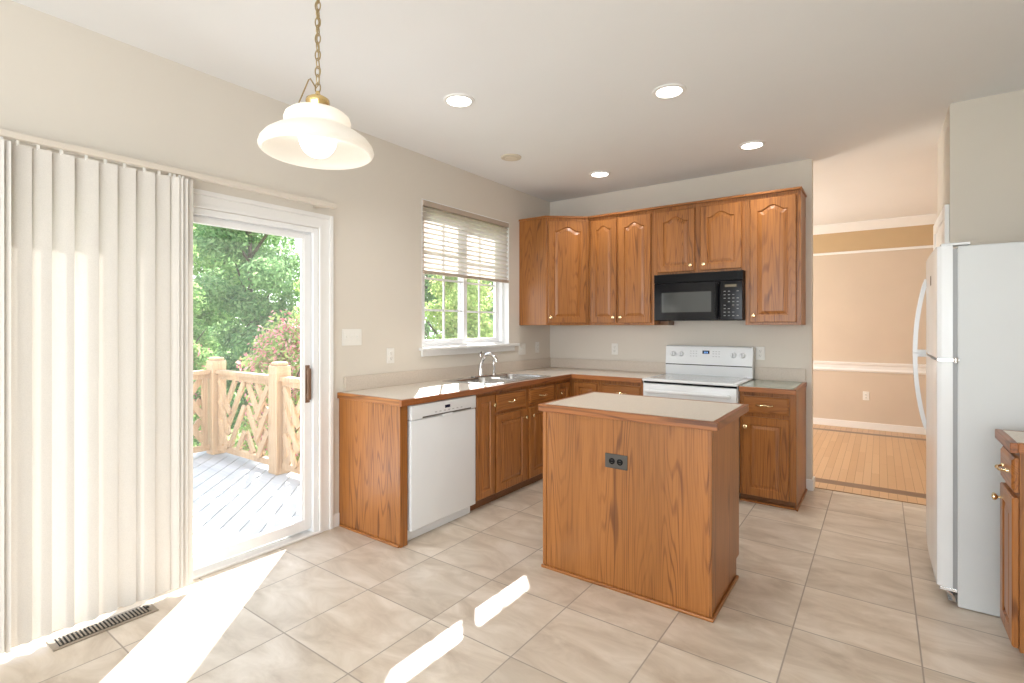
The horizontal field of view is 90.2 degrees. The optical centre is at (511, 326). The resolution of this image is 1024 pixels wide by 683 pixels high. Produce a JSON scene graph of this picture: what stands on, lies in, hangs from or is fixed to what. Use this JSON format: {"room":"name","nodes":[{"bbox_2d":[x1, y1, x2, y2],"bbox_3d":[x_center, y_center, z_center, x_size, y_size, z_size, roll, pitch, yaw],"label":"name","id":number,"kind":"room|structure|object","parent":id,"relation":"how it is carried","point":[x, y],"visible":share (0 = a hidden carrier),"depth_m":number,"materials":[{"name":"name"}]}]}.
{"room":"kitchen","nodes":[
{"label":"kitchen","id":0,"kind":"room"},
{"bbox_2d":[0,0,549,530],"bbox_3d":[-2.091,-0.015,2.373,0.150,2.755,8.615,0,0,36],"label":"wall","id":1,"kind":"structure","parent":0,"point":[61,80],"depth_m":3.05,"materials":[{"name":"paint"}]},
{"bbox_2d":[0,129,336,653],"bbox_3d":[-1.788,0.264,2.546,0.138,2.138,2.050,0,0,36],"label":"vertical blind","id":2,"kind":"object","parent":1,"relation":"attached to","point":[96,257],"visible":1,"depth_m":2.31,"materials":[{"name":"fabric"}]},
{"bbox_2d":[52,188,332,631],"bbox_3d":[-1.877,0.309,2.659,0.182,2.105,2.054,0,0,36],"label":"door","id":3,"kind":"structure","parent":1,"relation":"in","point":[210,561],"depth_m":3.32,"materials":[{"name":"white plastic"}]},
{"bbox_2d":[333,512,338,527],"bbox_3d":[-1.198,1.317,3.468,0.014,0.090,0.052,0,0,36],"label":"baseboard","id":4,"kind":"structure","parent":1,"relation":"attached to","point":[336,515],"depth_m":3.46,"materials":[{"name":"white wood"}]},
{"bbox_2d":[342,329,361,345],"bbox_3d":[-1.119,0.075,3.576,0.016,0.116,0.164,0,0,36],"label":"light switch","id":5,"kind":"object","parent":1,"relation":"attached to","point":[350,337],"visible":1,"depth_m":3.57,"materials":[{"name":"white plastic"}]},
{"bbox_2d":[387,348,393,362],"bbox_3d":[-0.918,0.220,3.860,0.009,0.116,0.072,0,0,36],"label":"wall outlet","id":6,"kind":"object","parent":1,"relation":"attached to","point":[390,351],"visible":1,"depth_m":3.85,"materials":[{"name":"white plastic"}]},
{"bbox_2d":[419,198,519,356],"bbox_3d":[-0.387,-0.397,4.670,0.180,1.282,1.355,0,0,36],"label":"window","id":7,"kind":"structure","parent":1,"relation":"in","point":[499,342],"depth_m":4.66,"materials":[{"name":"white plastic"}]},
{"bbox_2d":[423,200,508,282],"bbox_3d":[-0.392,-0.732,4.621,0.046,0.593,1.176,0,0,36],"label":"pleated shade","id":8,"kind":"object","parent":7,"relation":"attached to","point":[458,243],"visible":0.91,"depth_m":4.55,"materials":[{"name":"fabric"}]},
{"bbox_2d":[344,358,665,391],"bbox_3d":[0.175,0.399,4.231,1.344,0.102,2.714,0,0,36],"label":"backsplash","id":9,"kind":"structure","parent":1,"relation":"attached to","point":[360,382],"depth_m":4.75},
{"bbox_2d":[519,343,525,354],"bbox_3d":[0.110,0.234,5.276,0.016,0.116,0.118,0,0,36],"label":"light switch","id":10,"kind":"object","parent":1,"relation":"attached to","point":[522,348],"visible":0.94,"depth_m":5.28,"materials":[{"name":"white plastic"}]},
{"bbox_2d":[535,342,538,352],"bbox_3d":[0.275,0.224,5.509,0.009,0.116,0.072,0,0,36],"label":"wall outlet","id":11,"kind":"object","parent":1,"relation":"attached to","point":[536,343],"visible":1,"depth_m":5.50,"materials":[{"name":"white plastic"}]},
{"bbox_2d":[0,424,1023,682],"bbox_3d":[0.866,1.392,2.324,4.700,0.060,12.000,0,0,36],"label":"floor","id":12,"kind":"structure","parent":0,"point":[842,587],"depth_m":2.40,"materials":[{"name":"tile"}]},
{"bbox_2d":[46,602,158,651],"bbox_3d":[-1.852,1.355,2.323,0.115,0.014,0.385,0,0,36],"label":"floor vent","id":13,"kind":"object","parent":12,"relation":"in","point":[80,634],"visible":1,"depth_m":2.30,"materials":[{"name":"metal"}]},
{"bbox_2d":[56,605,150,644],"bbox_3d":[-1.852,1.355,2.324,0.075,0.003,0.332,0,0,36],"label":"grille","id":14,"kind":"object","parent":13,"relation":"attached to","point":[76,635],"depth_m":2.31,"materials":[{"name":"metal"}]},
{"bbox_2d":[339,398,406,547],"bbox_3d":[-0.921,0.926,3.331,0.621,0.872,0.071,0,0,36],"label":"cabinet end panel","id":15,"kind":"object","parent":12,"relation":"on","point":[372,436],"visible":0.94,"depth_m":3.28,"materials":[{"name":"brown wood"}]},
{"bbox_2d":[407,395,475,540],"bbox_3d":[-0.692,0.927,3.616,0.621,0.866,0.640,0,0,36],"label":"dishwasher","id":16,"kind":"object","parent":12,"relation":"on","point":[440,434],"visible":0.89,"depth_m":3.39,"materials":[{"name":"white metal"}]},
{"bbox_2d":[470,391,496,510],"bbox_3d":[-0.424,0.926,3.978,0.631,0.872,0.240,0,0,36],"label":"base cabinet","id":17,"kind":"object","parent":12,"relation":"on","point":[485,402],"visible":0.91,"depth_m":3.81,"materials":[{"name":"brown wood"}]},
{"bbox_2d":[489,381,554,501],"bbox_3d":[-0.086,0.926,4.443,0.634,0.872,0.910,0,0,36],"label":"base cabinet","id":18,"kind":"object","parent":12,"relation":"on","point":[518,419],"visible":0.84,"depth_m":4.17,"materials":[{"name":"brown wood"}]},
{"bbox_2d":[555,378,599,399],"bbox_3d":[0.538,0.926,5.092,0.901,0.872,0.873,0,0,36],"label":"base cabinet","id":19,"kind":"object","parent":12,"relation":"on","point":[565,388],"visible":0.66,"depth_m":4.77,"materials":[{"name":"brown wood"}]},
{"bbox_2d":[337,358,665,406],"bbox_3d":[0.160,0.419,4.210,1.344,0.142,2.767,0,0,36],"label":"countertop","id":20,"kind":"structure","parent":19,"relation":"on","point":[403,388],"depth_m":4.24,"materials":[{"name":"beige laminate"}]},
{"bbox_2d":[471,351,497,377],"bbox_3d":[-0.206,0.329,4.493,0.199,0.230,0.260,0,0,36],"label":"faucet","id":21,"kind":"object","parent":20,"relation":"on","point":[480,371],"visible":1,"depth_m":4.50,"materials":[{"name":"silver metal"}]},
{"bbox_2d":[444,373,549,384],"bbox_3d":[-0.111,0.529,4.387,0.510,0.171,0.870,0,0,36],"label":"sink","id":22,"kind":"object","parent":20,"relation":"in","point":[501,378],"visible":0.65,"depth_m":4.41,"materials":[{"name":"silver metal"}]},
{"bbox_2d":[492,360,495,374],"bbox_3d":[-0.167,0.375,4.668,0.044,0.138,0.043,0,0,36],"label":"sprayer","id":23,"kind":"object","parent":22,"relation":"on","point":[493,361],"visible":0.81,"depth_m":4.66,"materials":[{"name":"silver metal"}]},
{"bbox_2d":[600,380,642,395],"bbox_3d":[1.140,0.926,4.793,0.422,0.872,0.652,0,0,36],"label":"base cabinet","id":24,"kind":"object","parent":12,"relation":"on","point":[630,388],"visible":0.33,"depth_m":4.55,"materials":[{"name":"brown wood"}]},
{"bbox_2d":[538,392,748,622],"bbox_3d":[0.740,0.900,2.879,0.970,0.924,0.678,0,0,36],"label":"kitchen island","id":25,"kind":"object","parent":12,"relation":"on","point":[641,493],"visible":1,"depth_m":2.60,"materials":[{"name":"brown wood"}]},
{"bbox_2d":[609,458,614,463],"bbox_3d":[0.517,0.697,2.640,0.033,0.033,0.004,0,0,36],"label":"socket","id":26,"kind":"object","parent":25,"relation":"attached to","point":[611,460],"depth_m":2.64,"materials":[{"name":"grey plastic"}]},
{"bbox_2d":[605,453,627,470],"bbox_3d":[0.537,0.697,2.631,0.124,0.075,0.006,0,0,36],"label":"outlet plate","id":27,"kind":"object","parent":25,"relation":"attached to","point":[613,461],"depth_m":2.63,"materials":[{"name":"grey plastic"}]},
{"bbox_2d":[617,459,622,465],"bbox_3d":[0.553,0.697,2.615,0.033,0.033,0.004,0,0,36],"label":"socket","id":28,"kind":"object","parent":25,"relation":"attached to","point":[619,461],"depth_m":2.61,"materials":[{"name":"grey plastic"}]},
{"bbox_2d":[642,345,753,496],"bbox_3d":[1.608,0.770,4.413,0.769,1.184,0.700,0,0,36],"label":"electric range","id":29,"kind":"object","parent":12,"relation":"on","point":[703,373],"visible":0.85,"depth_m":4.46,"materials":[{"name":"white metal"}]},
{"bbox_2d":[651,374,745,382],"bbox_3d":[1.616,0.447,4.425,0.685,0.003,0.515,0,0,36],"label":"glass cooktop","id":30,"kind":"object","parent":29,"relation":"in","point":[715,378],"depth_m":4.46,"materials":[{"name":"white glass"}]},
{"bbox_2d":[740,387,807,511],"bbox_3d":[2.105,0.932,4.095,0.403,0.860,0.652,0,0,36],"label":"base cabinet","id":31,"kind":"object","parent":12,"relation":"on","point":[773,429],"visible":0.98,"depth_m":3.86,"materials":[{"name":"brown wood"}]},
{"bbox_2d":[739,367,806,394],"bbox_3d":[2.107,0.428,4.103,0.392,0.148,0.659,0,0,36],"label":"countertop","id":32,"kind":"structure","parent":31,"relation":"on","point":[787,381],"depth_m":4.25,"materials":[{"name":"laminate"}]},
{"bbox_2d":[815,487,925,505],"bbox_3d":[2.884,1.360,4.074,0.800,0.004,0.014,0,0,36],"label":"trim","id":33,"kind":"structure","parent":12,"relation":"on","point":[815,487],"depth_m":4.07,"materials":[{"name":"brown wood"}]},
{"bbox_2d":[912,241,1023,616],"bbox_3d":[2.624,0.477,2.622,0.860,1.770,0.826,0,0,36],"label":"refrigerator","id":34,"kind":"object","parent":12,"relation":"on","point":[975,293],"visible":1,"depth_m":2.44,"materials":[{"name":"white metal"}]},
{"bbox_2d":[991,446,1023,653],"bbox_3d":[2.305,0.929,1.971,0.644,0.866,0.285,0,0,36],"label":"base cabinet","id":35,"kind":"object","parent":12,"relation":"on","point":[1011,466],"visible":1,"depth_m":2.04,"materials":[{"name":"brown wood"}]},
{"bbox_2d":[995,429,1023,453],"bbox_3d":[2.312,0.476,1.954,0.633,0.040,0.335,0,0,36],"label":"countertop","id":36,"kind":"structure","parent":35,"relation":"on","point":[1013,441],"depth_m":2.08,"materials":[{"name":"beige laminate"}]},
{"bbox_2d":[11,0,1023,225],"bbox_3d":[0.895,-1.453,2.271,5.110,0.120,12.150,0,0,36],"label":"ceiling","id":37,"kind":"structure","parent":0,"point":[862,90],"depth_m":2.80,"materials":[{"name":"paint"}]},
{"bbox_2d":[257,0,373,169],"bbox_3d":[-0.674,-0.990,1.771,0.378,0.805,0.378,0,0,36],"label":"pendant lamp","id":38,"kind":"object","parent":37,"relation":"hanging from","point":[312,133],"visible":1,"depth_m":1.74,"materials":[{"name":"white glass"}]},
{"bbox_2d":[443,93,474,107],"bbox_3d":[-0.326,-1.387,3.142,0.196,0.012,0.196,0,0,36],"label":"recessed light","id":39,"kind":"object","parent":37,"relation":"in","point":[457,100],"visible":1,"depth_m":3.12,"materials":[{"name":"white"}]},
{"bbox_2d":[501,154,520,160],"bbox_3d":[-0.008,-1.384,4.191,0.170,0.018,0.170,0,0,36],"label":"cap","id":40,"kind":"object","parent":37,"relation":"attached to","point":[507,157],"visible":1,"depth_m":4.16,"materials":[{"name":"beige"}]},
{"bbox_2d":[589,171,610,177],"bbox_3d":[0.803,-1.387,4.658,0.196,0.012,0.196,0,0,36],"label":"recessed light","id":41,"kind":"object","parent":37,"relation":"in","point":[597,174],"visible":1,"depth_m":4.64,"materials":[{"name":"white"}]},
{"bbox_2d":[652,83,685,98],"bbox_3d":[0.929,-1.387,3.018,0.196,0.012,0.196,0,0,36],"label":"recessed light","id":42,"kind":"object","parent":37,"relation":"in","point":[672,90],"visible":1,"depth_m":3.00,"materials":[{"name":"white"}]},
{"bbox_2d":[738,140,765,149],"bbox_3d":[1.841,-1.387,3.913,0.196,0.012,0.196,0,0,36],"label":"recessed light","id":43,"kind":"object","parent":37,"relation":"in","point":[750,145],"visible":1,"depth_m":3.89,"materials":[{"name":"white"}]},
{"bbox_2d":[550,159,812,479],"bbox_3d":[1.491,-0.015,5.027,2.545,2.755,0.115,0,0,36],"label":"wall","id":44,"kind":"structure","parent":0,"point":[786,346],"depth_m":4.75,"materials":[{"name":"paint"}]},
{"bbox_2d":[519,216,588,324],"bbox_3d":[0.509,-0.554,5.285,0.649,1.083,0.616,0,0,36],"label":"upper cabinet","id":45,"kind":"object","parent":44,"relation":"attached to","point":[553,250],"visible":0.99,"depth_m":5.06,"materials":[{"name":"brown wood"}]},
{"bbox_2d":[612,343,617,354],"bbox_3d":[1.060,0.232,5.262,0.072,0.116,0.009,0,0,36],"label":"wall outlet","id":46,"kind":"object","parent":44,"relation":"attached to","point":[614,345],"visible":1,"depth_m":5.26,"materials":[{"name":"white plastic"}]},
{"bbox_2d":[587,207,673,324],"bbox_3d":[1.149,-0.554,4.980,0.754,1.083,0.359,0,0,36],"label":"upper cabinet","id":47,"kind":"object","parent":44,"relation":"attached to","point":[621,244],"visible":0.99,"depth_m":4.87,"materials":[{"name":"brown wood"}]},
{"bbox_2d":[653,194,744,274],"bbox_3d":[1.703,-0.781,4.579,0.777,0.630,0.359,0,0,36],"label":"upper cabinet","id":48,"kind":"object","parent":44,"relation":"attached to","point":[708,235],"visible":0.96,"depth_m":4.45,"materials":[{"name":"brown wood"}]},
{"bbox_2d":[654,270,744,320],"bbox_3d":[1.689,-0.259,4.538,0.749,0.411,0.440,0,0,36],"label":"microwave","id":49,"kind":"object","parent":48,"relation":"attached to","point":[719,295],"visible":0.98,"depth_m":4.39,"materials":[{"name":"black plastic"}]},
{"bbox_2d":[756,347,764,359],"bbox_3d":[2.171,0.234,4.459,0.072,0.116,0.009,0,0,36],"label":"wall outlet","id":50,"kind":"object","parent":44,"relation":"attached to","point":[760,351],"visible":1,"depth_m":4.45,"materials":[{"name":"white plastic"}]},
{"bbox_2d":[745,186,806,324],"bbox_3d":[2.187,-0.554,4.229,0.415,1.083,0.359,0,0,36],"label":"upper cabinet","id":51,"kind":"object","parent":44,"relation":"attached to","point":[775,220],"visible":1,"depth_m":4.12,"materials":[{"name":"brown wood"}]},
{"bbox_2d":[755,367,805,381],"bbox_3d":[2.292,0.409,4.364,0.385,0.110,0.019,0,0,36],"label":"backsplash","id":52,"kind":"structure","parent":44,"relation":"attached to","point":[761,373],"depth_m":4.35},
{"bbox_2d":[806,476,814,490],"bbox_3d":[2.512,1.317,4.290,0.053,0.090,0.144,0,0,36],"label":"baseboard","id":53,"kind":"structure","parent":44,"relation":"attached to","point":[810,484],"depth_m":4.23,"materials":[{"name":"white wood"}]},
{"bbox_2d":[813,248,932,426],"bbox_3d":[4.288,-0.015,7.142,4.800,2.755,0.100,0,0,36],"label":"wall","id":54,"kind":"structure","parent":0,"point":[865,304],"depth_m":6.77,"materials":[{"name":"beige paint"}]},
{"bbox_2d":[863,391,868,399],"bbox_3d":[4.703,0.922,6.774,0.072,0.116,0.009,0,0,36],"label":"wall outlet","id":55,"kind":"object","parent":54,"relation":"attached to","point":[865,394],"visible":1,"depth_m":6.77,"materials":[{"name":"white plastic"}]},
{"bbox_2d":[813,361,925,374],"bbox_3d":[4.250,0.544,7.090,4.600,0.135,0.030,0,0,36],"label":"trim","id":56,"kind":"structure","parent":54,"relation":"attached to","point":[890,368],"depth_m":6.75,"materials":[{"name":"white wood"}]},
{"bbox_2d":[813,418,925,434],"bbox_3d":[4.254,1.317,7.095,4.600,0.090,0.016,0,0,36],"label":"baseboard","id":57,"kind":"structure","parent":54,"relation":"attached to","point":[820,421],"depth_m":6.74,"materials":[{"name":"white wood"}]},
{"bbox_2d":[813,245,932,255],"bbox_3d":[4.253,-1.000,7.093,4.600,0.033,0.020,0,0,36],"label":"trim","id":58,"kind":"structure","parent":54,"relation":"attached to","point":[927,246],"depth_m":6.71,"materials":[{"name":"white wood"}]},
{"bbox_2d":[813,224,933,253],"bbox_3d":[4.257,-1.145,7.099,4.600,0.265,0.006,0,0,36],"label":"trim","id":59,"kind":"structure","parent":54,"relation":"attached to","point":[921,235],"depth_m":6.72,"materials":[{"name":"beige paint"}]},
{"bbox_2d":[813,213,937,234],"bbox_3d":[4.234,-1.335,7.067,4.600,0.115,0.085,0,0,36],"label":"trim","id":60,"kind":"structure","parent":54,"relation":"attached to","point":[928,219],"depth_m":6.67,"materials":[{"name":"white wood"}]},
{"bbox_2d":[938,89,1023,248],"bbox_3d":[3.612,-0.015,3.084,1.540,2.755,0.850,0,0,36],"label":"wall","id":61,"kind":"structure","parent":0,"point":[981,140],"depth_m":3.10,"materials":[{"name":"paint"}]},
{"bbox_2d":[933,204,949,249],"bbox_3d":[2.979,0.297,3.544,0.024,2.130,0.845,0,0,36],"label":"door","id":62,"kind":"structure","parent":61,"relation":"in","point":[941,228],"depth_m":3.35,"materials":[{"name":"white wood"}]},
{"label":"outside","id":63,"kind":"structure","parent":0,"visible":0},
{"bbox_2d":[198,392,297,449],"bbox_3d":[-11.468,4.062,23.581,39.800,0.200,65.000,0,0,36],"label":"ground","id":64,"kind":"structure","parent":63,"point":[228,437],"depth_m":18.54,"materials":[{"name":"green plant"}]},
{"bbox_2d":[193,223,220,445],"bbox_3d":[-7.680,-0.268,10.811,2.637,8.465,2.873,0,0,-28],"label":"tree","id":65,"kind":"object","parent":64,"relation":"on","point":[202,339],"visible":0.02,"depth_m":11.58,"materials":[{"name":"green plant"}]},
{"bbox_2d":[193,340,228,446],"bbox_3d":[-5.418,2.036,8.611,1.292,3.858,1.304,0,0,36],"label":"shrub","id":66,"kind":"object","parent":64,"relation":"on","point":[198,360],"visible":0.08,"depth_m":8.53,"materials":[{"name":"green plant"}]},
{"bbox_2d":[193,223,265,395],"bbox_3d":[-13.223,-2.560,22.102,5.059,13.050,5.800,0,0,-21],"label":"tree","id":67,"kind":"object","parent":64,"relation":"on","point":[208,315],"visible":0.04,"depth_m":20.55,"materials":[{"name":"green plant"}]},
{"bbox_2d":[193,223,299,446],"bbox_3d":[-8.587,-1.408,16.927,3.976,10.745,4.360,0,0,-6],"label":"tree","id":68,"kind":"object","parent":64,"relation":"on","point":[261,267],"visible":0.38,"depth_m":16.01,"materials":[{"name":"green plant"}]},
{"bbox_2d":[228,309,299,461],"bbox_3d":[-3.552,1.849,7.702,1.681,4.233,1.743,0,0,-35],"label":"flowering shrub","id":69,"kind":"object","parent":64,"relation":"on","point":[282,344],"visible":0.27,"depth_m":7.49,"materials":[{"name":"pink plant"}]},
{"bbox_2d":[288,279,299,370],"bbox_3d":[-3.712,0.068,10.821,2.125,7.792,2.130,0,0,28],"label":"tree","id":70,"kind":"object","parent":64,"relation":"on","point":[298,282],"visible":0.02,"depth_m":10.49,"materials":[{"name":"green plant"}]},
{"bbox_2d":[425,274,457,339],"bbox_3d":[-2.130,0.267,16.800,4.094,7.397,3.189,0,0,36],"label":"tree","id":71,"kind":"object","parent":64,"relation":"on","point":[428,296],"visible":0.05,"depth_m":16.44,"materials":[{"name":"green plant"}]},
{"bbox_2d":[425,275,492,339],"bbox_3d":[-0.947,0.960,10.086,2.024,6.010,2.013,0,0,36],"label":"tree","id":72,"kind":"object","parent":64,"relation":"on","point":[451,326],"visible":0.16,"depth_m":9.81,"materials":[{"name":"green plant"}]},
{"bbox_2d":[445,280,492,338],"bbox_3d":[-0.155,0.594,13.405,3.008,6.742,3.131,0,0,36],"label":"tree","id":73,"kind":"object","parent":64,"relation":"on","point":[488,282],"visible":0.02,"depth_m":12.93,"materials":[{"name":"green plant"}]},
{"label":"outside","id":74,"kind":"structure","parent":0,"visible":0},
{"bbox_2d":[193,451,299,554],"bbox_3d":[-3.625,1.562,3.034,3.090,0.300,4.890,0,0,36],"label":"deck","id":75,"kind":"object","parent":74,"point":[235,498],"visible":0.23,"depth_m":4.16,"materials":[{"name":"white wood"}]},
{"bbox_2d":[193,370,210,452],"bbox_3d":[-4.509,0.877,4.022,0.150,1.070,3.965,0,0,36],"label":"deck railing","id":76,"kind":"object","parent":75,"relation":"on","point":[201,377],"visible":0.08,"depth_m":5.57,"materials":[{"name":"brown wood"}]},
{"bbox_2d":[206,357,299,474],"bbox_3d":[-2.230,0.877,4.920,2.790,1.070,0.150,0,0,36],"label":"deck railing","id":77,"kind":"object","parent":75,"relation":"on","point":[281,459],"visible":0.64,"depth_m":5.10,"materials":[{"name":"brown wood"}]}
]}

